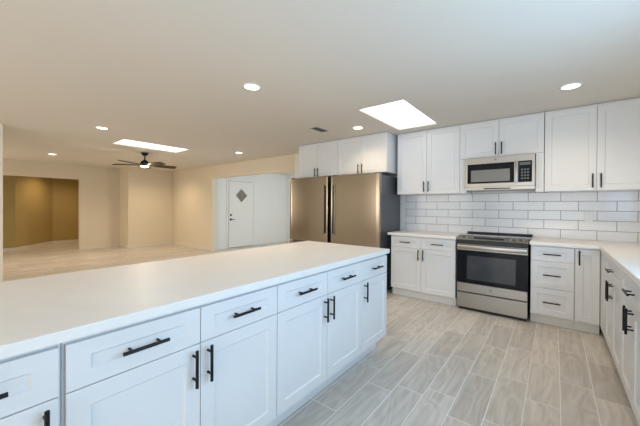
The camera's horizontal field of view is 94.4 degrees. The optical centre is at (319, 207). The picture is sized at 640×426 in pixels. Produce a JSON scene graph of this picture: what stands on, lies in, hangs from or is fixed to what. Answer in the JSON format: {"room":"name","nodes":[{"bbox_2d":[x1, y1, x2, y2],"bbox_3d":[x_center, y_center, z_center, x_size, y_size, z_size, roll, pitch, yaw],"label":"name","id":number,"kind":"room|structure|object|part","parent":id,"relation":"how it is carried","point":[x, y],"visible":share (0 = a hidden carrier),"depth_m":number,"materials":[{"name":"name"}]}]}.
{"room":"kitchen","nodes":[
{"label":"kitchen","id":0,"kind":"room"},
{"bbox_2d":[0,124,2,281],"bbox_3d":[-5.683,0.032,2.779,0.160,2.421,3.700,1,0,38],"label":"wall partition","id":1,"kind":"structure","parent":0,"point":[1,125],"depth_m":4.17,"materials":[{"name":"beige paint"}]},
{"bbox_2d":[3,175,78,247],"bbox_3d":[-8.572,-0.020,8.448,2.370,2.421,4.040,1,0,38],"label":"wall","id":2,"kind":"structure","parent":0,"point":[36,210],"depth_m":9.12,"materials":[{"name":"paint"}]},
{"bbox_2d":[3,239,77,251],"bbox_3d":[-8.750,1.144,8.647,0.740,0.090,3.958,0,0,13],"label":"baseboard","id":3,"kind":"structure","parent":2,"relation":"attached to","point":[76,240],"depth_m":9.07,"materials":[{"name":"beige paint"}]},
{"bbox_2d":[3,159,119,249],"bbox_3d":[-8.317,-0.008,6.766,0.120,2.421,6.680,1,0,38],"label":"wall","id":4,"kind":"structure","parent":0,"point":[99,187],"depth_m":8.70,"materials":[{"name":"beige paint"}]},
{"bbox_2d":[119,167,172,244],"bbox_3d":[-5.587,-0.009,9.641,0.830,2.421,1.438,1,0,38],"label":"wall","id":5,"kind":"structure","parent":0,"point":[146,195],"depth_m":9.20,"materials":[{"name":"beige paint"}]},
{"bbox_2d":[80,242,172,249],"bbox_3d":[-5.890,1.158,9.165,0.725,0.090,2.293,1,0,38],"label":"baseboard","id":6,"kind":"structure","parent":5,"relation":"attached to","point":[161,243],"depth_m":9.04,"materials":[{"name":"beige paint"}]},
{"bbox_2d":[216,173,285,246],"bbox_3d":[-2.178,0.011,9.830,0.120,2.421,3.092,1,0,38],"label":"wall","id":7,"kind":"structure","parent":0,"point":[270,189],"depth_m":10.09,"materials":[{"name":"white paint"}]},
{"bbox_2d":[228,181,252,247],"bbox_3d":[-2.457,0.196,9.307,0.082,2.024,0.908,1,0,38],"label":"door","id":8,"kind":"structure","parent":7,"relation":"in","point":[240,223],"depth_m":9.29,"materials":[{"name":"white paint"}]},
{"bbox_3d":[-2.465,-0.388,9.306,0.005,0.450,0.460,1,0,38],"label":"diamond pane","id":9,"kind":"part","parent":8,"relation":"part of","materials":[{"name":"clear glass"}]},
{"bbox_2d":[226,178,254,248],"bbox_3d":[-2.483,0.167,9.328,0.028,2.110,1.060,1,0,38],"label":"trim","id":10,"kind":"structure","parent":7,"relation":"attached to","point":[227,179],"depth_m":9.05,"materials":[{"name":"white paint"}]},
{"bbox_2d":[216,239,285,249],"bbox_3d":[-2.215,1.177,9.690,0.015,0.090,3.062,1,0,38],"label":"baseboard","id":11,"kind":"structure","parent":7,"relation":"attached to","point":[279,240],"depth_m":10.07,"materials":[{"name":"white paint"}]},
{"bbox_2d":[285,174,294,241],"bbox_3d":[0.235,0.025,9.777,3.970,2.421,0.120,1,0,38],"label":"wall","id":12,"kind":"structure","parent":0,"point":[288,177],"depth_m":10.79,"materials":[{"name":"white paint"}]},
{"bbox_2d":[0,0,639,174],"bbox_3d":[-3.559,-1.245,5.879,15.100,0.120,11.600,1,0,38],"label":"ceiling","id":13,"kind":"structure","parent":0,"point":[172,73],"depth_m":2.44,"materials":[{"name":"paint"}]},
{"bbox_2d":[95,126,108,129],"bbox_3d":[-3.188,-1.168,4.335,0.176,0.008,0.176,1,0,38],"label":"recessed light","id":14,"kind":"object","parent":13,"relation":"in","point":[97,127],"visible":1,"depth_m":4.31,"materials":[{"name":"white plastic"}]},
{"bbox_2d":[112,152,175,168],"bbox_3d":[-3.754,-1.031,6.410,1.223,0.314,1.218,1,0,38],"label":"ceiling fan","id":15,"kind":"object","parent":13,"relation":"hanging from","point":[145,164],"visible":1,"depth_m":6.34,"materials":[{"name":"black metal"}]},
{"bbox_3d":[-3.469,-0.924,6.231,0.560,0.047,0.157,1,0,28],"label":"blade","id":16,"kind":"part","parent":15,"relation":"part of","materials":[{"name":"brown wood"}]},
{"bbox_3d":[-3.524,-0.927,6.650,0.560,0.047,0.157,0,0,-44],"label":"blade","id":17,"kind":"part","parent":15,"relation":"part of","materials":[{"name":"brown wood"}]},
{"bbox_2d":[115,139,185,151],"bbox_3d":[-3.227,-1.292,5.725,0.630,0.180,1.210,1,0,38],"label":"window","id":18,"kind":"structure","parent":13,"relation":"attached to","point":[124,141],"depth_m":5.71,"materials":[{"name":"white paint"}]},
{"bbox_2d":[242,83,260,90],"bbox_3d":[-0.643,-1.144,2.804,0.176,0.008,0.176,1,0,38],"label":"recessed light","id":19,"kind":"object","parent":13,"relation":"in","point":[249,86],"visible":1,"depth_m":2.79,"materials":[{"name":"white plastic"}]},
{"bbox_2d":[309,126,328,131],"bbox_3d":[-0.009,-1.150,4.348,0.144,0.008,0.304,1,0,38],"label":"ceiling vent","id":20,"kind":"object","parent":13,"relation":"in","point":[316,128],"visible":1,"depth_m":4.34,"materials":[{"name":"paint"}]},
{"bbox_2d":[352,126,363,128],"bbox_3d":[0.543,-1.145,4.237,0.176,0.008,0.176,1,0,38],"label":"recessed light","id":21,"kind":"object","parent":13,"relation":"in","point":[354,127],"visible":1,"depth_m":4.22,"materials":[{"name":"white plastic"}]},
{"bbox_2d":[361,100,434,127],"bbox_3d":[1.021,-1.254,3.744,0.590,0.180,1.180,1,0,38],"label":"window","id":22,"kind":"structure","parent":13,"relation":"attached to","point":[400,114],"depth_m":3.69,"materials":[{"name":"white paint"}]},
{"bbox_2d":[558,82,582,89],"bbox_3d":[2.322,-1.126,2.748,0.176,0.008,0.176,1,0,38],"label":"recessed light","id":23,"kind":"object","parent":13,"relation":"in","point":[574,85],"visible":1,"depth_m":2.74,"materials":[{"name":"white plastic"}]},
{"bbox_2d":[3,241,638,425],"bbox_3d":[-3.574,1.286,5.894,15.100,0.100,11.600,1,0,38],"label":"floor","id":24,"kind":"structure","parent":0,"point":[435,363],"depth_m":2.35,"materials":[{"name":"grey tile"}]},
{"bbox_2d":[0,343,60,425],"bbox_3d":[-1.129,0.842,0.932,0.658,0.876,0.378,1,0,38],"label":"base cabinet","id":25,"kind":"object","parent":24,"relation":"on","point":[30,382],"visible":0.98,"depth_m":0.84,"materials":[{"name":"white paint"}]},
{"bbox_3d":[-0.886,0.495,0.736,0.040,0.013,0.152,1,0,38],"label":"handle","id":26,"kind":"part","parent":25,"relation":"part of","materials":[{"name":"black metal"}]},
{"bbox_3d":[-0.911,0.852,0.756,0.020,0.560,0.369,1,0,38],"label":"door","id":27,"kind":"part","parent":25,"relation":"part of","materials":[{"name":"white paint"}]},
{"bbox_3d":[-0.792,0.658,0.857,0.040,0.152,0.013,1,0,38],"label":"handle","id":28,"kind":"part","parent":25,"relation":"part of","materials":[{"name":"black metal"}]},
{"bbox_2d":[60,285,276,425],"bbox_3d":[-0.735,0.842,1.430,0.658,0.876,0.888,1,0,38],"label":"base cabinet","id":29,"kind":"object","parent":24,"relation":"on","point":[214,363],"visible":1,"depth_m":1.19,"materials":[{"name":"white paint"}]},
{"bbox_3d":[-0.647,0.494,1.083,0.020,0.148,0.437,1,0,38],"label":"drawer","id":30,"kind":"part","parent":29,"relation":"part of","materials":[{"name":"white paint"}]},
{"bbox_3d":[-0.650,0.851,1.086,0.020,0.560,0.437,1,0,38],"label":"door","id":31,"kind":"part","parent":29,"relation":"part of","materials":[{"name":"white paint"}]},
{"bbox_3d":[-0.625,0.494,1.066,0.040,0.013,0.152,1,0,38],"label":"handle","id":32,"kind":"part","parent":29,"relation":"part of","materials":[{"name":"black metal"}]},
{"bbox_3d":[-0.509,0.658,1.214,0.040,0.152,0.013,1,0,38],"label":"handle","id":33,"kind":"part","parent":29,"relation":"part of","materials":[{"name":"black metal"}]},
{"bbox_3d":[-0.469,0.658,1.265,0.040,0.152,0.013,1,0,38],"label":"handle","id":34,"kind":"part","parent":29,"relation":"part of","materials":[{"name":"black metal"}]},
{"bbox_3d":[-0.374,0.494,1.429,0.020,0.148,0.437,1,0,38],"label":"drawer","id":35,"kind":"part","parent":29,"relation":"part of","materials":[{"name":"white paint"}]},
{"bbox_3d":[-0.376,0.851,1.431,0.020,0.560,0.437,1,0,38],"label":"door","id":36,"kind":"part","parent":29,"relation":"part of","materials":[{"name":"white paint"}]},
{"bbox_3d":[-0.351,0.494,1.411,0.040,0.013,0.152,1,0,38],"label":"handle","id":37,"kind":"part","parent":29,"relation":"part of","materials":[{"name":"black metal"}]},
{"bbox_2d":[290,176,330,242],"bbox_3d":[0.010,0.360,5.429,0.860,1.800,0.757,1,0,38],"label":"refrigerator","id":38,"kind":"object","parent":24,"relation":"on","point":[310,198],"visible":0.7,"depth_m":5.10,"materials":[{"name":"silver metal"}]},
{"bbox_3d":[0.063,0.024,4.919,0.016,0.820,0.024,1,0,38],"label":"handle","id":39,"kind":"part","parent":38,"relation":"part of","materials":[{"name":"silver metal"}]},
{"bbox_2d":[266,261,361,425],"bbox_3d":[-0.181,0.841,2.129,0.658,0.876,0.894,1,0,38],"label":"base cabinet","id":40,"kind":"object","parent":24,"relation":"on","point":[319,315],"visible":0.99,"depth_m":1.87,"materials":[{"name":"white paint"}]},
{"bbox_2d":[0,241,389,359],"bbox_3d":[-0.576,0.382,1.909,0.963,0.037,2.647,1,0,38],"label":"countertop","id":41,"kind":"structure","parent":40,"relation":"on","point":[36,313],"depth_m":1.36,"materials":[{"name":"white stone"}]},
{"bbox_3d":[-0.098,0.493,1.777,0.020,0.148,0.444,1,0,38],"label":"drawer","id":42,"kind":"part","parent":40,"relation":"part of","materials":[{"name":"white paint"}]},
{"bbox_3d":[-0.100,0.850,1.780,0.020,0.560,0.444,1,0,38],"label":"door","id":43,"kind":"part","parent":40,"relation":"part of","materials":[{"name":"white paint"}]},
{"bbox_3d":[-0.075,0.493,1.760,0.040,0.013,0.152,1,0,38],"label":"handle","id":44,"kind":"part","parent":40,"relation":"part of","materials":[{"name":"black metal"}]},
{"bbox_3d":[0.042,0.657,1.910,0.040,0.152,0.013,1,0,38],"label":"handle","id":45,"kind":"part","parent":40,"relation":"part of","materials":[{"name":"black metal"}]},
{"bbox_3d":[0.083,0.657,1.962,0.040,0.152,0.013,1,0,38],"label":"handle","id":46,"kind":"part","parent":40,"relation":"part of","materials":[{"name":"black metal"}]},
{"bbox_3d":[0.180,0.493,2.128,0.020,0.148,0.444,1,0,38],"label":"drawer","id":47,"kind":"part","parent":40,"relation":"part of","materials":[{"name":"white paint"}]},
{"bbox_3d":[0.178,0.850,2.130,0.020,0.560,0.444,1,0,38],"label":"door","id":48,"kind":"part","parent":40,"relation":"part of","materials":[{"name":"white paint"}]},
{"bbox_3d":[0.202,0.493,2.110,0.040,0.013,0.152,1,0,38],"label":"handle","id":49,"kind":"part","parent":40,"relation":"part of","materials":[{"name":"black metal"}]},
{"bbox_2d":[331,172,399,289],"bbox_3d":[0.743,0.368,4.848,0.874,1.800,0.757,1,0,38],"label":"refrigerator","id":50,"kind":"object","parent":24,"relation":"on","point":[364,207],"visible":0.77,"depth_m":4.54,"materials":[{"name":"silver metal"}]},
{"bbox_3d":[0.233,0.026,4.785,0.016,0.820,0.024,1,0,38],"label":"handle","id":51,"kind":"part","parent":50,"relation":"part of","materials":[{"name":"silver metal"}]},
{"bbox_3d":[0.536,0.034,4.583,0.874,1.100,0.060,1,0,38],"label":"door","id":52,"kind":"part","parent":50,"relation":"part of","materials":[{"name":"silver metal"}]},
{"bbox_2d":[350,254,386,367],"bbox_3d":[0.232,0.840,2.650,0.658,0.876,0.434,1,0,38],"label":"base cabinet","id":53,"kind":"object","parent":24,"relation":"on","point":[374,270],"visible":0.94,"depth_m":2.46,"materials":[{"name":"white paint"}]},
{"bbox_3d":[0.361,0.656,2.313,0.040,0.152,0.013,1,0,38],"label":"handle","id":54,"kind":"part","parent":53,"relation":"part of","materials":[{"name":"black metal"}]},
{"bbox_3d":[0.454,0.492,2.474,0.020,0.148,0.430,1,0,38],"label":"drawer","id":55,"kind":"part","parent":53,"relation":"part of","materials":[{"name":"white paint"}]},
{"bbox_3d":[0.452,0.849,2.476,0.020,0.560,0.430,1,0,38],"label":"door","id":56,"kind":"part","parent":53,"relation":"part of","materials":[{"name":"white paint"}]},
{"bbox_2d":[391,235,457,305],"bbox_3d":[1.571,0.838,4.315,0.888,0.876,0.654,1,0,38],"label":"base cabinet","id":57,"kind":"object","parent":24,"relation":"on","point":[425,268],"visible":0.97,"depth_m":4.07,"materials":[{"name":"white paint"}]},
{"bbox_3d":[1.227,0.486,4.232,0.441,0.148,0.020,1,0,38],"label":"drawer","id":58,"kind":"part","parent":57,"relation":"part of","materials":[{"name":"white paint"}]},
{"bbox_3d":[1.224,0.862,4.235,0.441,0.597,0.020,1,0,38],"label":"door","id":59,"kind":"part","parent":57,"relation":"part of","materials":[{"name":"white paint"}]},
{"bbox_2d":[388,230,463,238],"bbox_3d":[1.562,0.380,4.325,0.946,0.037,0.638,1,0,38],"label":"countertop","id":60,"kind":"structure","parent":57,"relation":"on","point":[415,233],"depth_m":4.19,"materials":[{"name":"white stone"}]},
{"bbox_3d":[1.575,0.490,3.957,0.441,0.148,0.020,1,0,38],"label":"drawer","id":61,"kind":"part","parent":57,"relation":"part of","materials":[{"name":"white paint"}]},
{"bbox_3d":[1.573,0.866,3.959,0.441,0.597,0.020,1,0,38],"label":"door","id":62,"kind":"part","parent":57,"relation":"part of","materials":[{"name":"white paint"}]},
{"bbox_2d":[457,231,532,320],"bbox_3d":[2.218,0.810,3.777,0.762,0.946,0.680,1,0,38],"label":"range","id":63,"kind":"object","parent":24,"relation":"on","point":[494,269],"visible":1,"depth_m":3.54,"materials":[{"name":"silver metal"}]},
{"bbox_3d":[2.044,1.152,3.562,0.736,0.184,0.038,1,0,38],"label":"storage drawer","id":64,"kind":"part","parent":63,"relation":"part of","materials":[{"name":"silver metal"}]},
{"bbox_3d":[2.047,0.736,3.560,0.740,0.407,0.036,1,0,38],"label":"oven door","id":65,"kind":"part","parent":63,"relation":"part of","materials":[{"name":"black glass"}]},
{"bbox_3d":[2.045,0.994,3.561,0.736,0.107,0.038,1,0,38],"label":"panel","id":66,"kind":"part","parent":63,"relation":"part of","materials":[{"name":"silver metal"}]},
{"bbox_3d":[2.025,0.485,3.529,0.732,0.054,0.052,1,0,38],"label":"handle","id":67,"kind":"part","parent":63,"relation":"part of","materials":[{"name":"silver metal"}]},
{"bbox_3d":[2.050,0.491,3.560,0.736,0.079,0.032,1,0,38],"label":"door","id":68,"kind":"part","parent":63,"relation":"part of","materials":[{"name":"silver metal"}]},
{"bbox_3d":[2.072,0.379,3.586,0.740,0.039,0.107,1,0,38],"label":"control panel","id":69,"kind":"part","parent":63,"relation":"part of","materials":[{"name":"silver metal"}]},
{"bbox_2d":[462,233,532,239],"bbox_3d":[2.267,0.362,3.832,0.762,0.011,0.529,1,0,38],"label":"cooktop","id":70,"kind":"object","parent":63,"relation":"in","point":[483,235],"depth_m":3.82,"materials":[{"name":"black glass"}]},
{"bbox_3d":[2.423,0.347,4.029,0.762,0.018,0.030,1,0,38],"label":"trim","id":71,"kind":"part","parent":63,"relation":"part of","materials":[{"name":"black plastic"}]},
{"bbox_2d":[530,245,574,328],"bbox_3d":[2.684,0.850,3.433,0.373,0.876,0.654,1,0,38],"label":"base cabinet","id":72,"kind":"object","parent":24,"relation":"on","point":[552,267],"visible":0.98,"depth_m":3.21,"materials":[{"name":"white paint"}]},
{"bbox_3d":[2.510,1.027,3.216,0.370,0.294,0.020,1,0,38],"label":"drawer","id":73,"kind":"part","parent":72,"relation":"part of","materials":[{"name":"white paint"}]},
{"bbox_3d":[2.512,0.730,3.215,0.370,0.294,0.020,1,0,38],"label":"drawer","id":74,"kind":"part","parent":72,"relation":"part of","materials":[{"name":"white paint"}]},
{"bbox_3d":[2.514,0.503,3.213,0.370,0.154,0.020,1,0,38],"label":"drawer","id":75,"kind":"part","parent":72,"relation":"part of","materials":[{"name":"white paint"}]},
{"bbox_2d":[573,248,600,333],"bbox_3d":[2.909,0.853,3.255,0.198,0.876,0.654,1,0,38],"label":"base cabinet","id":76,"kind":"object","parent":24,"relation":"on","point":[587,262],"visible":0.92,"depth_m":3.04,"materials":[{"name":"white paint"}]},
{"bbox_2d":[600,251,605,336],"bbox_3d":[2.929,0.856,2.649,0.584,0.876,0.388,1,0,38],"label":"cabinet filler","id":77,"kind":"object","parent":24,"relation":"on","point":[603,256],"visible":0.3,"depth_m":2.83,"materials":[{"name":"white paint"}]},
{"bbox_2d":[605,256,620,375],"bbox_3d":[2.563,0.857,2.190,0.658,0.876,0.785,1,0,38],"label":"base cabinet","id":78,"kind":"object","parent":24,"relation":"on","point":[613,272],"visible":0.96,"depth_m":2.32,"materials":[{"name":"white paint"}]},
{"bbox_2d":[530,237,639,286],"bbox_3d":[1.911,0.397,1.790,1.215,0.037,4.178,1,0,38],"label":"countertop","id":79,"kind":"structure","parent":78,"relation":"on","point":[626,255],"depth_m":2.83,"materials":[{"name":"white stone"}]},
{"bbox_3d":[2.342,0.668,2.407,0.040,0.152,0.013,1,0,38],"label":"handle","id":80,"kind":"part","parent":78,"relation":"part of","materials":[{"name":"black metal"}]},
{"bbox_3d":[2.465,0.880,2.518,0.020,0.597,0.389,1,0,38],"label":"door","id":81,"kind":"part","parent":78,"relation":"part of","materials":[{"name":"white paint"}]},
{"bbox_3d":[2.301,0.668,2.355,0.040,0.152,0.013,1,0,38],"label":"handle","id":82,"kind":"part","parent":78,"relation":"part of","materials":[{"name":"black metal"}]},
{"bbox_3d":[2.345,0.504,2.362,0.020,0.148,0.782,1,0,38],"label":"drawer","id":83,"kind":"part","parent":78,"relation":"part of","materials":[{"name":"white paint"}]},
{"bbox_3d":[2.221,0.880,2.211,0.020,0.597,0.389,1,0,38],"label":"door","id":84,"kind":"part","parent":78,"relation":"part of","materials":[{"name":"white paint"}]},
{"bbox_2d":[620,270,639,425],"bbox_3d":[2.076,0.858,1.575,0.658,0.876,0.784,1,0,38],"label":"base cabinet","id":85,"kind":"object","parent":24,"relation":"on","point":[630,291],"visible":0.99,"depth_m":1.76,"materials":[{"name":"white paint"}]},
{"bbox_3d":[1.977,0.880,1.903,0.020,0.597,0.389,1,0,38],"label":"door","id":86,"kind":"part","parent":85,"relation":"part of","materials":[{"name":"white paint"}]},
{"bbox_3d":[1.855,0.668,1.792,0.040,0.152,0.013,1,0,38],"label":"handle","id":87,"kind":"part","parent":85,"relation":"part of","materials":[{"name":"black metal"}]},
{"bbox_3d":[1.835,0.505,1.765,0.040,0.013,0.152,1,0,38],"label":"handle","id":88,"kind":"part","parent":85,"relation":"part of","materials":[{"name":"black metal"}]},
{"bbox_3d":[1.814,0.668,1.740,0.040,0.152,0.013,1,0,38],"label":"handle","id":89,"kind":"part","parent":85,"relation":"part of","materials":[{"name":"black metal"}]},
{"bbox_3d":[1.858,0.505,1.747,0.020,0.148,0.781,1,0,38],"label":"drawer","id":90,"kind":"part","parent":85,"relation":"part of","materials":[{"name":"white paint"}]},
{"bbox_3d":[1.734,0.881,1.595,0.020,0.597,0.389,1,0,38],"label":"door","id":91,"kind":"part","parent":85,"relation":"part of","materials":[{"name":"white paint"}]},
{"bbox_2d":[173,153,639,277],"bbox_3d":[-0.516,0.041,6.460,11.070,2.421,0.129,1,0,38],"label":"wall","id":92,"kind":"structure","parent":0,"point":[616,214],"depth_m":4.21,"materials":[{"name":"white tile"}]},
{"bbox_2d":[173,242,211,250],"bbox_3d":[-3.982,1.169,9.126,2.315,0.090,0.015,1,0,38],"label":"baseboard","id":93,"kind":"structure","parent":92,"relation":"attached to","point":[174,243],"depth_m":9.01,"materials":[{"name":"beige paint"}]},
{"bbox_2d":[299,140,337,177],"bbox_3d":[0.116,-0.855,5.487,0.884,0.602,0.626,1,0,38],"label":"upper cabinet","id":94,"kind":"object","parent":92,"relation":"attached to","point":[318,159],"visible":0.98,"depth_m":5.25,"materials":[{"name":"white paint"}]},
{"bbox_3d":[-0.221,-0.849,5.417,0.439,0.578,0.020,1,0,38],"label":"door","id":95,"kind":"part","parent":94,"relation":"part of","materials":[{"name":"white paint"}]},
{"bbox_3d":[0.125,-0.846,5.143,0.439,0.578,0.020,1,0,38],"label":"door","id":96,"kind":"part","parent":94,"relation":"part of","materials":[{"name":"white paint"}]},
{"bbox_2d":[337,132,397,175],"bbox_3d":[0.818,-0.848,4.931,0.904,0.602,0.626,1,0,38],"label":"upper cabinet","id":97,"kind":"object","parent":92,"relation":"attached to","point":[378,152],"visible":0.97,"depth_m":4.67,"materials":[{"name":"white paint"}]},
{"bbox_3d":[0.477,-0.842,4.864,0.449,0.578,0.020,1,0,38],"label":"door","id":98,"kind":"part","parent":97,"relation":"part of","materials":[{"name":"white paint"}]},
{"bbox_3d":[0.831,-0.838,4.583,0.449,0.578,0.020,1,0,38],"label":"door","id":99,"kind":"part","parent":97,"relation":"part of","materials":[{"name":"white paint"}]},
{"bbox_2d":[397,125,459,194],"bbox_3d":[1.645,-0.672,4.437,0.898,0.938,0.374,1,0,38],"label":"upper cabinet","id":100,"kind":"object","parent":92,"relation":"attached to","point":[428,160],"visible":0.99,"depth_m":4.29,"materials":[{"name":"white paint"}]},
{"bbox_3d":[1.383,-0.666,4.468,0.446,0.914,0.020,1,0,38],"label":"door","id":101,"kind":"part","parent":100,"relation":"part of","materials":[{"name":"white paint"}]},
{"bbox_3d":[1.735,-0.662,4.189,0.446,0.914,0.020,1,0,38],"label":"door","id":102,"kind":"part","parent":100,"relation":"part of","materials":[{"name":"white paint"}]},
{"bbox_2d":[460,112,544,193],"bbox_3d":[2.357,-0.664,3.873,0.917,0.938,0.374,1,0,38],"label":"upper cabinet","id":103,"kind":"object","parent":92,"relation":"attached to","point":[523,134],"visible":0.93,"depth_m":3.71,"materials":[{"name":"white paint"}]},
{"bbox_3d":[2.043,-0.427,4.148,0.086,0.458,0.332,1,0,38],"label":"filler panel","id":104,"kind":"part","parent":103,"relation":"part of","materials":[{"name":"white paint"}]},
{"bbox_3d":[2.093,-0.887,3.905,0.455,0.456,0.020,1,0,38],"label":"door","id":105,"kind":"part","parent":103,"relation":"part of","materials":[{"name":"white paint"}]},
{"bbox_2d":[465,153,535,191],"bbox_3d":[2.339,-0.438,3.845,0.745,0.417,0.440,1,0,38],"label":"microwave","id":106,"kind":"object","parent":103,"relation":"attached to","point":[517,172],"visible":1,"depth_m":3.67,"materials":[{"name":"silver metal"}]},
{"bbox_3d":[2.150,-0.438,3.751,0.516,0.251,0.007,1,0,38],"label":"door glass","id":107,"kind":"part","parent":106,"relation":"part of","materials":[{"name":"black glass"}]},
{"bbox_3d":[2.360,-0.439,3.569,0.024,0.280,0.032,1,0,38],"label":"handle","id":108,"kind":"part","parent":106,"relation":"part of","materials":[{"name":"silver metal"}]},
{"bbox_3d":[2.437,-0.436,3.523,0.137,0.254,0.007,1,0,38],"label":"control panel","id":109,"kind":"part","parent":106,"relation":"part of","materials":[{"name":"black glass"}]},
{"bbox_3d":[2.453,-0.883,3.621,0.455,0.456,0.020,1,0,38],"label":"door","id":110,"kind":"part","parent":103,"relation":"part of","materials":[{"name":"white paint"}]},
{"bbox_3d":[2.698,-0.420,3.630,0.078,0.458,0.332,1,0,38],"label":"filler panel","id":111,"kind":"part","parent":103,"relation":"part of","materials":[{"name":"white paint"}]},
{"bbox_2d":[584,212,592,221],"bbox_3d":[3.147,0.103,3.471,0.074,0.116,0.008,1,0,38],"label":"wall outlet","id":112,"kind":"object","parent":92,"relation":"attached to","point":[588,215],"visible":1,"depth_m":3.47,"materials":[{"name":"white plastic"}]},
{"bbox_2d":[544,97,639,192],"bbox_3d":[3.073,-0.656,3.306,0.898,0.938,0.374,1,0,38],"label":"upper cabinet","id":113,"kind":"object","parent":92,"relation":"attached to","point":[595,147],"visible":1,"depth_m":3.21,"materials":[{"name":"white paint"}]},
{"bbox_3d":[2.811,-0.651,3.337,0.446,0.914,0.020,1,0,38],"label":"door","id":114,"kind":"part","parent":113,"relation":"part of","materials":[{"name":"white paint"}]},
{"bbox_3d":[2.941,-0.295,3.198,0.013,0.152,0.040,1,0,38],"label":"handle","id":115,"kind":"part","parent":113,"relation":"part of","materials":[{"name":"black metal"}]},
{"bbox_3d":[3.163,-0.647,3.058,0.446,0.914,0.020,1,0,38],"label":"door","id":116,"kind":"part","parent":113,"relation":"part of","materials":[{"name":"white paint"}]}
]}

